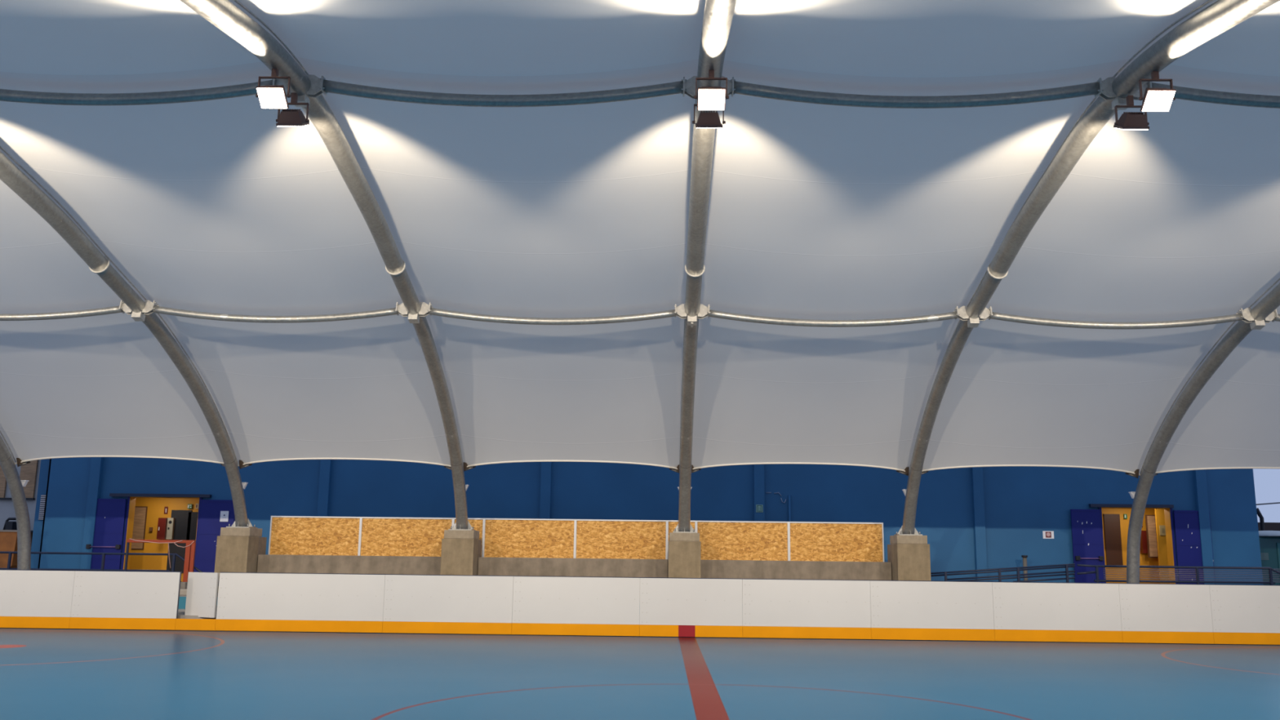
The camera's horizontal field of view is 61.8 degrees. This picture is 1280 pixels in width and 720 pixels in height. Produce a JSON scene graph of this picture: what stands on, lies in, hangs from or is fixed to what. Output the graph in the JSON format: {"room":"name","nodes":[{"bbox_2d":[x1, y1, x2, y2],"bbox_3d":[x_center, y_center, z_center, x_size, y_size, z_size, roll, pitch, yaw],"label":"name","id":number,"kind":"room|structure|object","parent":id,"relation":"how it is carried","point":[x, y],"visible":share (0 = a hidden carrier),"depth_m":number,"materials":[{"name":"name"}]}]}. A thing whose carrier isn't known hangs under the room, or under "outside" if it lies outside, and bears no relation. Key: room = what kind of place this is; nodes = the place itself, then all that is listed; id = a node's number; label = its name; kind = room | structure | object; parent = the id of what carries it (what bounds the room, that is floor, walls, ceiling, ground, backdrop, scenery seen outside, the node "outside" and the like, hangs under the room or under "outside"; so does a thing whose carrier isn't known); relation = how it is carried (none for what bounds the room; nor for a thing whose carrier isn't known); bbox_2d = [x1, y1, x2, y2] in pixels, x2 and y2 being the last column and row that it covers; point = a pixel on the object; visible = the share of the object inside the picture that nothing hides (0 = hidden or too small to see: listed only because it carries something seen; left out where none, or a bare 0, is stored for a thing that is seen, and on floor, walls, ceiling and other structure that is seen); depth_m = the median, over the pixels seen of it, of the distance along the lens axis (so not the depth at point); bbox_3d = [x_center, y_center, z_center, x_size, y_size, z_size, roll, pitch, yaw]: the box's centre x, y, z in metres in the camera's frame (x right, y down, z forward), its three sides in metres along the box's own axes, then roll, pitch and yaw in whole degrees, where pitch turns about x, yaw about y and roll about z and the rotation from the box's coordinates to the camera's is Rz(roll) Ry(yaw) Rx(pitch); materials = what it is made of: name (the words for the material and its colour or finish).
{"room":"roller hockey rink","nodes":[
{"label":"roller hockey rink","id":0,"kind":"room"},
{"bbox_2d":[0,459,40,530],"bbox_3d":[-19.936,3.380,31.371,7.956,6.000,0.200,0,-10,1],"label":"wall","id":1,"kind":"structure","parent":0,"point":[6,507],"depth_m":31.08,"materials":[{"name":"paint"}]},
{"bbox_2d":[0,465,6,497],"bbox_3d":[-18.792,2.927,31.289,0.644,2.200,0.058,0,-10,1],"label":"cladding","id":2,"kind":"object","parent":1,"relation":"attached to","point":[2,479],"visible":0.33,"depth_m":31.14,"materials":[{"name":"brown wood"}]},
{"bbox_2d":[0,497,35,500],"bbox_3d":[-20.759,4.013,31.109,6.333,0.060,0.080,0,-10,1],"label":"trim","id":3,"kind":"structure","parent":1,"relation":"attached to","point":[27,499],"depth_m":31.02,"materials":[{"name":"black"}]},
{"bbox_2d":[19,459,38,497],"bbox_3d":[-17.839,2.926,31.271,0.460,2.200,0.058,0,-10,1],"label":"cladding","id":4,"kind":"object","parent":1,"relation":"attached to","point":[28,471],"visible":0.29,"depth_m":31.16,"materials":[{"name":"brown wood"}]},
{"bbox_2d":[128,497,199,582],"bbox_3d":[-13.201,4.903,29.801,4.100,2.600,0.100,0,-10,1],"label":"wall","id":5,"kind":"structure","parent":0,"point":[155,510],"depth_m":29.79,"materials":[{"name":"yellow paint"}]},
{"bbox_2d":[131,506,147,549],"bbox_3d":[-13.992,4.679,29.795,0.432,1.194,0.020,0,-10,1],"label":"hatch","id":6,"kind":"object","parent":5,"relation":"attached to","point":[140,512],"visible":0.64,"depth_m":29.79,"materials":[{"name":"brown wood"}]},
{"bbox_2d":[156,517,167,539],"bbox_3d":[-13.243,4.679,29.682,0.222,0.585,0.215,0,-10,1],"label":"upper cabinet","id":7,"kind":"object","parent":5,"relation":"attached to","point":[162,522],"visible":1,"depth_m":29.60,"materials":[{"name":"red"}]},
{"bbox_2d":[164,506,168,514],"bbox_3d":[-13.239,4.199,29.872,0.103,0.202,0.013,0,-10,1],"label":"sign","id":8,"kind":"object","parent":5,"relation":"attached to","point":[166,508],"visible":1,"depth_m":29.86,"materials":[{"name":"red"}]},
{"bbox_2d":[165,517,174,539],"bbox_3d":[-13.045,4.686,29.723,0.165,0.585,0.125,0,-10,1],"label":"wall dispenser","id":9,"kind":"object","parent":5,"relation":"attached to","point":[171,521],"visible":1,"depth_m":29.67,"materials":[{"name":"beige plastic"}]},
{"bbox_2d":[166,510,191,573],"bbox_3d":[-12.801,5.041,29.702,0.565,1.729,0.020,0,-10,1],"label":"door","id":10,"kind":"structure","parent":5,"relation":"in","point":[180,517],"depth_m":29.71,"materials":[{"name":"black"}]},
{"bbox_2d":[186,511,198,540],"bbox_3d":[-12.434,4.638,29.768,0.322,0.804,0.020,0,-10,1],"label":"door","id":11,"kind":"structure","parent":5,"relation":"in","point":[191,534],"depth_m":29.76,"materials":[{"name":"black"}]},
{"bbox_2d":[0,0,1279,475],"bbox_3d":[0.819,-1.591,12.836,40.466,4.087,23.343,0,-10,1],"label":"ceiling","id":12,"kind":"structure","parent":0,"point":[816,211],"depth_m":17.19,"materials":[{"name":"plastic"}]},
{"bbox_2d":[0,628,1279,719],"bbox_3d":[0.629,3.050,7.989,48.000,0.200,22.830,0,-10,1],"label":"floor","id":13,"kind":"structure","parent":0,"point":[46,673],"depth_m":12.94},
{"bbox_2d":[0,568,75,629],"bbox_3d":[-11.402,4.366,19.549,2.100,1.047,0.078,0,-10,1],"label":"board","id":14,"kind":"object","parent":13,"relation":"on","point":[46,595],"visible":1,"depth_m":19.51,"materials":[{"name":"white plastic"}]},
{"bbox_2d":[69,570,182,630],"bbox_3d":[-9.383,4.382,19.508,1.940,1.047,0.078,0,-10,1],"label":"board","id":15,"kind":"object","parent":13,"relation":"on","point":[123,600],"visible":1,"depth_m":19.48,"materials":[{"name":"white plastic"}]},
{"bbox_2d":[174,618,216,630],"bbox_3d":[-8.053,4.794,19.381,0.727,0.198,0.024,0,-10,1],"label":"threshold","id":16,"kind":"object","parent":13,"relation":"on","point":[180,624],"visible":1,"depth_m":19.37,"materials":[{"name":"plastic"}]},
{"bbox_2d":[214,572,385,633],"bbox_3d":[-6.163,4.409,19.443,3.040,1.047,0.078,0,-10,1],"label":"board","id":17,"kind":"object","parent":13,"relation":"on","point":[247,602],"visible":1,"depth_m":19.41,"materials":[{"name":"white plastic"}]},
{"bbox_2d":[184,572,218,617],"bbox_3d":[-8.024,4.307,19.630,0.719,0.800,0.074,-4,-11,23],"label":"gate","id":18,"kind":"object","parent":17,"relation":"attached to","point":[202,595],"visible":1,"depth_m":19.59,"materials":[{"name":"white plastic"}]},
{"bbox_2d":[382,573,513,635],"bbox_3d":[-3.474,4.431,19.389,2.340,1.047,0.078,0,-10,1],"label":"board","id":19,"kind":"object","parent":13,"relation":"on","point":[433,604],"visible":1,"depth_m":19.36,"materials":[{"name":"white plastic"}]},
{"bbox_2d":[511,575,639,636],"bbox_3d":[-1.155,4.449,19.342,2.300,1.047,0.078,0,-10,1],"label":"board","id":20,"kind":"object","parent":13,"relation":"on","point":[557,606],"visible":1,"depth_m":19.31,"materials":[{"name":"white plastic"}]},
{"bbox_2d":[639,577,742,638],"bbox_3d":[0.920,4.466,19.300,1.850,1.047,0.078,0,-10,1],"label":"board","id":21,"kind":"object","parent":13,"relation":"on","point":[681,607],"visible":1,"depth_m":19.27,"materials":[{"name":"white"}]},
{"bbox_2d":[742,578,871,639],"bbox_3d":[2.994,4.483,19.259,2.300,1.047,0.078,0,-10,1],"label":"board","id":22,"kind":"object","parent":13,"relation":"on","point":[805,609],"visible":1,"depth_m":19.23,"materials":[{"name":"white plastic"}]},
{"bbox_2d":[870,580,995,641],"bbox_3d":[5.239,4.502,19.213,2.190,1.047,0.078,0,-10,1],"label":"board","id":23,"kind":"object","parent":13,"relation":"on","point":[929,610],"visible":1,"depth_m":19.18,"materials":[{"name":"white plastic"}]},
{"bbox_2d":[991,581,1122,643],"bbox_3d":[7.463,4.520,19.169,2.260,1.047,0.078,0,-10,1],"label":"board","id":24,"kind":"object","parent":13,"relation":"on","point":[1054,611],"visible":1,"depth_m":19.14,"materials":[{"name":"white plastic"}]},
{"bbox_2d":[1118,582,1213,644],"bbox_3d":[9.398,4.535,19.130,1.610,1.047,0.078,0,-10,1],"label":"board","id":25,"kind":"object","parent":13,"relation":"on","point":[1178,613],"visible":1,"depth_m":19.10,"materials":[{"name":"white plastic"}]},
{"bbox_2d":[1208,584,1279,644],"bbox_3d":[12.822,4.563,19.061,5.240,1.047,0.078,0,-10,1],"label":"board","id":26,"kind":"object","parent":13,"relation":"on","point":[1242,614],"visible":1,"depth_m":19.07,"materials":[{"name":"white plastic"}]},
{"bbox_2d":[31,457,1263,584],"bbox_3d":[0.029,3.715,33.886,31.870,6.700,12.000,0,-10,1],"label":"wall","id":27,"kind":"structure","parent":0,"point":[1021,503],"depth_m":27.80,"materials":[{"name":"paint"}]},
{"bbox_2d":[38,494,45,519],"bbox_3d":[-15.818,3.903,28.336,0.170,0.665,0.035,0,-10,1],"label":"louvres","id":28,"kind":"object","parent":27,"relation":"attached to","point":[42,496],"visible":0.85,"depth_m":28.32,"materials":[{"name":"black"}]},
{"bbox_2d":[80,457,103,568],"bbox_3d":[-14.301,2.616,28.188,0.260,6.500,0.130,0,-10,1],"label":"trim","id":29,"kind":"structure","parent":27,"relation":"attached to","point":[96,463],"depth_m":27.90,"materials":[{"name":"paint"}]},
{"bbox_2d":[85,493,235,572],"bbox_3d":[-12.458,4.680,27.850,3.800,2.360,0.390,0,-10,1],"label":"door","id":30,"kind":"structure","parent":27,"relation":"in","point":[110,513],"depth_m":27.80,"materials":[{"name":"blue paint"}]},
{"bbox_2d":[219,511,228,521],"bbox_3d":[-10.812,4.066,27.811,0.214,0.272,0.006,0,-10,1],"label":"paper notice","id":31,"kind":"object","parent":30,"relation":"attached to","point":[224,514],"visible":1,"depth_m":27.81,"materials":[{"name":"white paper"}]},
{"bbox_2d":[123,497,199,569],"bbox_3d":[-12.456,4.740,27.956,1.840,2.280,0.300,0,-10,1],"label":"trim","id":32,"kind":"structure","parent":27,"relation":"attached to","point":[132,500],"depth_m":28.02,"materials":[{"name":"yellow paint"}]},
{"bbox_2d":[316,459,332,516],"bbox_3d":[-8.235,2.665,28.065,0.260,6.500,0.130,0,-10,1],"label":"trim","id":33,"kind":"structure","parent":27,"relation":"attached to","point":[324,488],"depth_m":27.89,"materials":[{"name":"paint"}]},
{"bbox_2d":[539,462,551,519],"bbox_3d":[-2.444,2.713,27.949,0.260,6.500,0.130,0,-10,1],"label":"trim","id":34,"kind":"structure","parent":27,"relation":"attached to","point":[546,467],"depth_m":27.76,"materials":[{"name":"paint"}]},
{"bbox_2d":[753,464,764,560],"bbox_3d":[3.095,2.758,27.837,0.260,6.500,0.130,0,-10,1],"label":"trim","id":35,"kind":"structure","parent":27,"relation":"attached to","point":[758,469],"depth_m":27.66,"materials":[{"name":"paint"}]},
{"bbox_2d":[755,504,763,512],"bbox_3d":[3.082,3.828,27.571,0.179,0.194,0.013,0,-10,1],"label":"sign","id":36,"kind":"object","parent":27,"relation":"attached to","point":[759,508],"visible":1,"depth_m":27.57,"materials":[{"name":"teal"}]},
{"bbox_2d":[788,495,791,521],"bbox_3d":[3.855,4.737,27.490,0.060,2.500,0.057,0,-10,1],"label":"conduit","id":37,"kind":"object","parent":27,"relation":"attached to","point":[789,504],"visible":0.34,"depth_m":27.62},
{"bbox_2d":[971,466,987,581],"bbox_3d":[8.734,2.804,27.724,0.260,6.500,0.130,0,-10,1],"label":"trim","id":38,"kind":"structure","parent":27,"relation":"attached to","point":[977,482],"depth_m":27.43,"materials":[{"name":"paint"}]},
{"bbox_2d":[1042,530,1053,538],"bbox_3d":[10.482,4.487,27.447,0.278,0.191,0.010,0,-10,1],"label":"notice","id":39,"kind":"object","parent":27,"relation":"attached to","point":[1046,535],"visible":1,"depth_m":27.45,"materials":[{"name":"paper"}]},
{"bbox_2d":[1101,506,1175,583],"bbox_3d":[12.733,4.946,27.449,1.750,2.280,0.300,0,-10,1],"label":"trim","id":40,"kind":"structure","parent":27,"relation":"attached to","point":[1166,510],"depth_m":27.48,"materials":[{"name":"yellow paint"}]},
{"bbox_2d":[1070,503,1215,584],"bbox_3d":[12.816,4.886,27.341,3.520,2.360,0.390,0,-10,1],"label":"door","id":41,"kind":"structure","parent":27,"relation":"in","point":[1087,539],"depth_m":27.29,"materials":[{"name":"blue paint"}]},
{"bbox_2d":[1193,469,1215,584],"bbox_3d":[14.443,2.850,27.609,0.260,6.500,0.130,0,-10,1],"label":"trim","id":42,"kind":"structure","parent":27,"relation":"attached to","point":[1199,476],"depth_m":27.33,"materials":[{"name":"paint"}]},
{"bbox_2d":[33,608,1279,633],"bbox_3d":[0.860,5.157,20.349,60.000,0.460,2.090,0,-10,1],"label":"floor","id":43,"kind":"structure","parent":0,"point":[181,612],"depth_m":19.54,"materials":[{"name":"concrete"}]},
{"bbox_2d":[1102,508,1159,583],"bbox_3d":[13.293,5.119,29.267,3.900,2.600,0.100,0,-10,1],"label":"wall","id":44,"kind":"structure","parent":0,"point":[1144,560],"depth_m":29.20,"materials":[{"name":"yellow paint"}]},
{"bbox_2d":[1103,514,1123,564],"bbox_3d":[12.937,4.927,29.238,0.430,1.416,0.030,0,-10,1],"label":"door","id":45,"kind":"structure","parent":44,"relation":"in","point":[1113,550],"depth_m":29.22,"materials":[{"name":"brown"}]},
{"bbox_2d":[1140,530,1147,553],"bbox_3d":[13.758,4.959,29.145,0.209,0.609,0.180,0,-10,1],"label":"upper cabinet","id":46,"kind":"object","parent":44,"relation":"attached to","point":[1144,548],"visible":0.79,"depth_m":29.07,"materials":[{"name":"red"}]},
{"bbox_2d":[1145,515,1158,557],"bbox_3d":[13.867,4.771,28.949,0.287,1.145,0.030,0,-10,1],"label":"door","id":47,"kind":"structure","parent":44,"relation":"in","point":[1152,544],"depth_m":28.94,"materials":[{"name":"brown wood"}]},
{"bbox_2d":[1154,508,1169,583],"bbox_3d":[14.274,5.022,28.530,0.900,2.550,0.050,0,-10,1],"label":"wall","id":48,"kind":"structure","parent":0,"point":[1159,513],"depth_m":28.53,"materials":[{"name":"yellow paint"}]},
{"bbox_2d":[1159,525,1165,535],"bbox_3d":[13.976,4.554,28.589,0.157,0.262,0.011,0,-10,1],"label":"notice","id":49,"kind":"object","parent":48,"relation":"attached to","point":[1162,528],"visible":0.86,"depth_m":28.59,"materials":[{"name":"brown"}]},
{"bbox_2d":[1256,502,1279,505],"bbox_3d":[19.369,4.327,32.398,1.654,0.184,0.031,0,-10,1],"label":"overhead cable","id":50,"kind":"object","parent":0,"point":[1277,502],"visible":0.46,"depth_m":32.39,"materials":[{"name":"black plastic"}]},
{"bbox_3d":[1.506,11.293,54.888,120.000,0.700,67.920,0,-10,1],"label":"floor","id":51,"kind":"structure","parent":0,"visible":0},
{"bbox_2d":[0,430,31,569],"bbox_3d":[-14.361,-0.317,12.953,0.720,6.845,25.388,0,-10,1],"label":"arch","id":52,"kind":"object","parent":51,"relation":"on","point":[7,464],"visible":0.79,"depth_m":24.33,"materials":[{"name":"metal"}]},
{"bbox_2d":[20,480,28,486],"bbox_3d":[-14.156,2.812,24.391,0.320,0.145,0.200,0,-10,1],"label":"spotlight","id":53,"kind":"object","parent":52,"relation":"attached to","point":[24,482],"visible":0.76,"depth_m":24.38,"materials":[{"name":"white plastic"}]},
{"bbox_2d":[0,517,33,568],"bbox_3d":[-17.569,5.221,29.723,1.282,1.644,1.380,0,-10,1],"label":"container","id":54,"kind":"object","parent":51,"relation":"on","point":[8,535],"visible":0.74,"depth_m":29.12,"materials":[{"name":"brown"}]},
{"bbox_2d":[0,551,202,582],"bbox_3d":[-13.018,5.058,25.714,6.028,0.844,0.372,0,-10,5],"label":"railing","id":55,"kind":"object","parent":51,"relation":"on","point":[103,554],"visible":0.51,"depth_m":25.78,"materials":[{"name":"blue metal"}]},
{"bbox_2d":[0,146,257,528],"bbox_3d":[-9.309,-0.303,12.715,0.720,6.841,25.110,0,-10,1],"label":"arch","id":56,"kind":"object","parent":51,"relation":"on","point":[131,303],"visible":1,"depth_m":19.40,"materials":[{"name":"metal"}]},
{"bbox_2d":[0,306,122,320],"bbox_3d":[-11.695,-0.865,19.549,4.470,0.314,0.177,0,-10,1],"label":"purlin","id":57,"kind":"object","parent":56,"relation":"attached to","point":[114,309],"visible":1,"depth_m":19.46,"materials":[{"name":"metal"}]},
{"bbox_2d":[0,80,272,106],"bbox_3d":[-6.744,-3.327,13.292,4.474,0.341,0.146,0,-10,1],"label":"purlin","id":58,"kind":"object","parent":56,"relation":"attached to","point":[247,89],"visible":0.92,"depth_m":13.21,"materials":[{"name":"metal"}]},
{"bbox_2d":[242,482,248,488],"bbox_3d":[-9.101,2.853,24.289,0.320,0.145,0.200,0,-10,1],"label":"spotlight","id":59,"kind":"object","parent":56,"relation":"attached to","point":[244,484],"visible":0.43,"depth_m":24.27,"materials":[{"name":"white plastic"}]},
{"bbox_2d":[152,305,397,323],"bbox_3d":[-6.640,-0.824,19.448,4.470,0.314,0.177,0,-10,1],"label":"purlin","id":60,"kind":"object","parent":56,"relation":"attached to","point":[386,312],"visible":1,"depth_m":19.37,"materials":[{"name":"metal"}]},
{"bbox_2d":[124,539,195,582],"bbox_3d":[-11.394,4.852,25.355,1.643,1.159,0.060,0,-10,1],"label":"barrier","id":61,"kind":"object","parent":51,"relation":"on","point":[189,557],"visible":0.71,"depth_m":25.37,"materials":[{"name":"red metal"}]},
{"bbox_2d":[129,538,194,568],"bbox_3d":[-11.366,4.583,25.357,1.551,0.684,0.016,0,-10,1],"label":"barrier tape","id":62,"kind":"object","parent":61,"relation":"hanging from","point":[130,539],"visible":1,"depth_m":25.39,"materials":[{"name":"brown"}]},
{"bbox_2d":[179,588,186,595],"bbox_3d":[-9.596,4.857,22.372,0.360,0.127,0.200,0,-10,1],"label":"concrete block","id":63,"kind":"object","parent":51,"relation":"on","point":[182,591],"visible":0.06,"depth_m":22.27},
{"bbox_2d":[180,582,187,589],"bbox_3d":[-9.848,4.881,22.881,0.320,0.256,0.200,0,-10,1],"label":"concrete block","id":64,"kind":"object","parent":51,"relation":"on","point":[183,584],"visible":0.16,"depth_m":22.80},
{"bbox_2d":[214,527,266,590],"bbox_3d":[-9.112,4.572,24.448,0.720,1.440,1.200,0,-10,1],"label":"concrete plinth","id":65,"kind":"object","parent":51,"relation":"on","point":[237,548],"visible":0.64,"depth_m":23.93,"materials":[{"name":"concrete"}]},
{"bbox_2d":[268,515,360,555],"bbox_3d":[-7.651,4.551,25.095,2.140,1.745,0.060,0,-10,1],"label":"panel","id":66,"kind":"object","parent":51,"relation":"on","point":[288,535],"visible":0.54,"depth_m":25.17,"materials":[{"name":"brown wood"}]},
{"bbox_2d":[179,0,475,530],"bbox_3d":[-4.254,-0.262,12.613,0.720,6.841,25.110,0,-10,1],"label":"arch","id":67,"kind":"object","parent":51,"relation":"on","point":[224,15],"visible":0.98,"depth_m":15.31,"materials":[{"name":"metal"}]},
{"bbox_2d":[255,68,290,108],"bbox_3d":[-4.235,-3.164,12.372,0.400,0.484,0.261,0,-10,1],"label":"floodlight","id":68,"kind":"object","parent":67,"relation":"attached to","point":[270,96],"visible":1,"depth_m":12.34,"materials":[{"name":"brown"}]},
{"bbox_2d":[275,92,309,126],"bbox_3d":[-4.223,-3.026,13.032,0.400,0.462,0.267,0,-10,1],"label":"floodlight","id":69,"kind":"object","parent":67,"relation":"attached to","point":[286,117],"visible":0.96,"depth_m":12.89,"materials":[{"name":"brown"}]},
{"bbox_2d":[429,307,675,324],"bbox_3d":[-1.585,-0.783,19.346,4.470,0.314,0.177,0,-10,1],"label":"purlin","id":70,"kind":"object","parent":67,"relation":"attached to","point":[668,313],"visible":1,"depth_m":19.27,"materials":[{"name":"metal"}]},
{"bbox_2d":[257,554,440,574],"bbox_3d":[-6.583,4.939,24.639,4.330,0.845,0.560,0,-10,1],"label":"concrete wall","id":71,"kind":"structure","parent":51,"relation":"on","point":[270,563],"depth_m":24.41,"materials":[{"name":"concrete"}]},
{"bbox_2d":[359,516,453,556],"bbox_3d":[-5.492,4.569,25.052,2.180,1.745,0.060,0,-10,1],"label":"panel","id":72,"kind":"object","parent":51,"relation":"on","point":[379,535],"visible":0.48,"depth_m":25.12,"materials":[{"name":"brown wood"}]},
{"bbox_2d":[440,529,481,575],"bbox_3d":[-4.057,4.613,24.346,0.720,1.440,1.200,0,-10,1],"label":"concrete plinth","id":73,"kind":"object","parent":51,"relation":"on","point":[460,553],"visible":0.68,"depth_m":23.81,"materials":[{"name":"concrete"}]},
{"bbox_2d":[453,517,484,557],"bbox_3d":[-4.037,4.581,25.023,0.730,1.745,0.060,0,-10,1],"label":"panel","id":74,"kind":"object","parent":51,"relation":"on","point":[477,524],"visible":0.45,"depth_m":25.13,"materials":[{"name":"brown wood"}]},
{"bbox_2d":[482,518,575,558],"bbox_3d":[-2.597,4.592,24.994,2.150,1.745,0.060,0,-10,1],"label":"panel","id":75,"kind":"object","parent":51,"relation":"on","point":[502,537],"visible":0.58,"depth_m":25.06,"materials":[{"name":"brown wood"}]},
{"bbox_2d":[477,557,667,577],"bbox_3d":[-1.528,4.980,24.538,4.330,0.845,0.560,0,-10,1],"label":"concrete wall","id":76,"kind":"structure","parent":51,"relation":"on","point":[537,566],"depth_m":24.30,"materials":[{"name":"concrete"}]},
{"bbox_2d":[574,519,666,559],"bbox_3d":[-0.448,4.610,24.950,2.150,1.745,0.060,0,-10,1],"label":"panel","id":77,"kind":"object","parent":51,"relation":"on","point":[594,538],"visible":0.56,"depth_m":25.02,"materials":[{"name":"brown wood"}]},
{"bbox_2d":[666,520,696,559],"bbox_3d":[0.967,4.621,24.922,0.680,1.745,0.060,0,-10,1],"label":"panel","id":78,"kind":"object","parent":51,"relation":"on","point":[671,524],"visible":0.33,"depth_m":25.04,"materials":[{"name":"brown wood"}]},
{"bbox_2d":[667,532,701,577],"bbox_3d":[0.998,4.654,24.244,0.720,1.440,1.200,0,-10,1],"label":"concrete plinth","id":79,"kind":"object","parent":51,"relation":"on","point":[684,559],"visible":0.66,"depth_m":23.69,"materials":[{"name":"concrete"}]},
{"bbox_2d":[669,0,736,533],"bbox_3d":[0.801,-0.221,12.512,0.720,6.841,25.110,0,-10,1],"label":"arch","id":80,"kind":"object","parent":51,"relation":"on","point":[718,14],"visible":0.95,"depth_m":16.53,"materials":[{"name":"metal"}]},
{"bbox_2d":[323,80,683,106],"bbox_3d":[-1.689,-3.286,13.190,4.474,0.341,0.146,0,-10,1],"label":"purlin","id":81,"kind":"object","parent":80,"relation":"attached to","point":[331,86],"visible":0.99,"depth_m":13.12,"materials":[{"name":"metal"}]},
{"bbox_2d":[692,103,725,128],"bbox_3d":[0.832,-2.984,12.931,0.400,0.462,0.267,0,-10,1],"label":"floodlight","id":82,"kind":"object","parent":80,"relation":"attached to","point":[706,119],"visible":0.9,"depth_m":12.79,"materials":[{"name":"brown"}]},
{"bbox_2d":[693,69,728,110],"bbox_3d":[0.820,-3.123,12.270,0.400,0.484,0.261,0,-10,1],"label":"floodlight","id":83,"kind":"object","parent":80,"relation":"attached to","point":[709,98],"visible":1,"depth_m":12.23,"materials":[{"name":"brown"}]},
{"bbox_2d":[708,309,957,327],"bbox_3d":[3.470,-0.742,19.244,4.470,0.314,0.177,0,-10,1],"label":"purlin","id":84,"kind":"object","parent":80,"relation":"attached to","point":[719,314],"visible":1,"depth_m":19.17,"materials":[{"name":"metal"}]},
{"bbox_2d":[733,80,1099,108],"bbox_3d":[3.366,-3.244,13.088,4.474,0.341,0.146,0,-10,1],"label":"purlin","id":85,"kind":"object","parent":80,"relation":"attached to","point":[741,88],"visible":1,"depth_m":13.02,"materials":[{"name":"metal"}]},
{"bbox_2d":[696,520,789,560],"bbox_3d":[2.386,4.633,24.893,2.160,1.745,0.060,0,-10,1],"label":"panel","id":86,"kind":"object","parent":51,"relation":"on","point":[719,540],"visible":0.45,"depth_m":24.96,"materials":[{"name":"brown wood"}]},
{"bbox_2d":[701,560,892,580],"bbox_3d":[3.527,5.021,24.436,4.330,0.845,0.560,0,-10,1],"label":"concrete wall","id":87,"kind":"structure","parent":51,"relation":"on","point":[737,569],"depth_m":24.20,"materials":[{"name":"concrete"}]},
{"bbox_2d":[788,521,884,561],"bbox_3d":[4.566,4.651,24.849,2.200,1.745,0.060,0,-10,1],"label":"panel","id":88,"kind":"object","parent":51,"relation":"on","point":[826,541],"visible":0.54,"depth_m":24.92,"materials":[{"name":"brown wood"}]},
{"bbox_2d":[887,535,930,580],"bbox_3d":[6.052,4.695,24.143,0.720,1.440,1.200,0,-10,1],"label":"concrete plinth","id":89,"kind":"object","parent":51,"relation":"on","point":[908,556],"visible":0.63,"depth_m":23.61,"materials":[{"name":"concrete"}]},
{"bbox_2d":[930,563,1075,582],"bbox_3d":[8.567,5.234,25.320,3.474,0.858,0.050,0,-10,1],"label":"ramp railing","id":90,"kind":"object","parent":51,"relation":"on","point":[1066,566],"visible":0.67,"depth_m":25.33,"materials":[{"name":"blue metal"}]},
{"bbox_2d":[1021,555,1027,580],"bbox_3d":[9.697,5.439,26.888,0.150,1.039,0.150,0,-10,1],"label":"vent pipe","id":91,"kind":"object","parent":51,"relation":"on","point":[1024,557],"visible":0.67,"depth_m":26.90,"materials":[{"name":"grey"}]},
{"bbox_2d":[893,0,1279,535],"bbox_3d":[5.856,-0.179,12.410,0.720,6.841,25.110,0,-10,1],"label":"arch","id":92,"kind":"object","parent":51,"relation":"on","point":[1217,18],"visible":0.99,"depth_m":14.79,"materials":[{"name":"metal"}]},
{"bbox_2d":[990,311,1242,328],"bbox_3d":[8.524,-0.701,19.142,4.470,0.314,0.177,0,-10,1],"label":"purlin","id":93,"kind":"object","parent":92,"relation":"attached to","point":[997,316],"visible":1,"depth_m":19.07,"materials":[{"name":"metal"}]},
{"bbox_2d":[1113,95,1149,129],"bbox_3d":[5.887,-2.943,12.829,0.400,0.462,0.267,0,-10,1],"label":"floodlight","id":94,"kind":"object","parent":92,"relation":"attached to","point":[1138,120],"visible":0.98,"depth_m":12.70,"materials":[{"name":"brown"}]},
{"bbox_2d":[1138,71,1176,111],"bbox_3d":[5.875,-3.082,12.168,0.400,0.484,0.261,0,-10,1],"label":"floodlight","id":95,"kind":"object","parent":92,"relation":"attached to","point":[1154,100],"visible":1,"depth_m":12.13,"materials":[{"name":"brown"}]},
{"bbox_2d":[1151,82,1279,108],"bbox_3d":[8.421,-3.203,12.987,4.474,0.341,0.146,0,-10,1],"label":"purlin","id":96,"kind":"object","parent":92,"relation":"attached to","point":[1181,93],"visible":0.87,"depth_m":12.95,"materials":[{"name":"metal"}]},
{"bbox_2d":[1076,564,1279,585],"bbox_3d":[13.279,5.250,25.079,5.869,0.849,0.346,0,-10,1],"label":"railing","id":97,"kind":"object","parent":51,"relation":"on","point":[1271,582],"visible":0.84,"depth_m":25.26,"materials":[{"name":"blue metal"}]},
{"bbox_2d":[1124,278,1279,583],"bbox_3d":[10.913,-0.111,12.444,0.720,6.845,25.388,0,-10,1],"label":"arch","id":98,"kind":"object","parent":51,"relation":"on","point":[1264,312],"visible":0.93,"depth_m":21.77,"materials":[{"name":"metal"}]},
{"bbox_2d":[1128,491,1135,498],"bbox_3d":[11.118,3.018,23.882,0.320,0.145,0.200,0,-10,1],"label":"spotlight","id":99,"kind":"object","parent":98,"relation":"attached to","point":[1131,493],"visible":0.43,"depth_m":23.88,"materials":[{"name":"white plastic"}]},
{"bbox_2d":[1256,507,1264,530],"bbox_3d":[19.285,5.891,33.132,0.253,2.597,0.120,0,-10,1],"label":"pole","id":100,"kind":"object","parent":51,"relation":"on","point":[1259,513],"visible":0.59,"depth_m":33.26,"materials":[{"name":"black"}]},
{"bbox_2d":[1257,522,1279,530],"bbox_3d":[31.421,9.185,50.605,9.424,2.618,9.000,0,-10,1],"label":"building","id":101,"kind":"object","parent":51,"relation":"on","point":[1268,526],"visible":0.02,"depth_m":46.46,"materials":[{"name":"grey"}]},
{"bbox_2d":[1258,530,1279,585],"bbox_3d":[17.266,5.571,29.233,1.600,1.791,1.600,0,-10,1],"label":"portable toilet","id":102,"kind":"object","parent":51,"relation":"on","point":[1269,540],"visible":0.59,"depth_m":28.72,"materials":[{"name":"teal plastic"}]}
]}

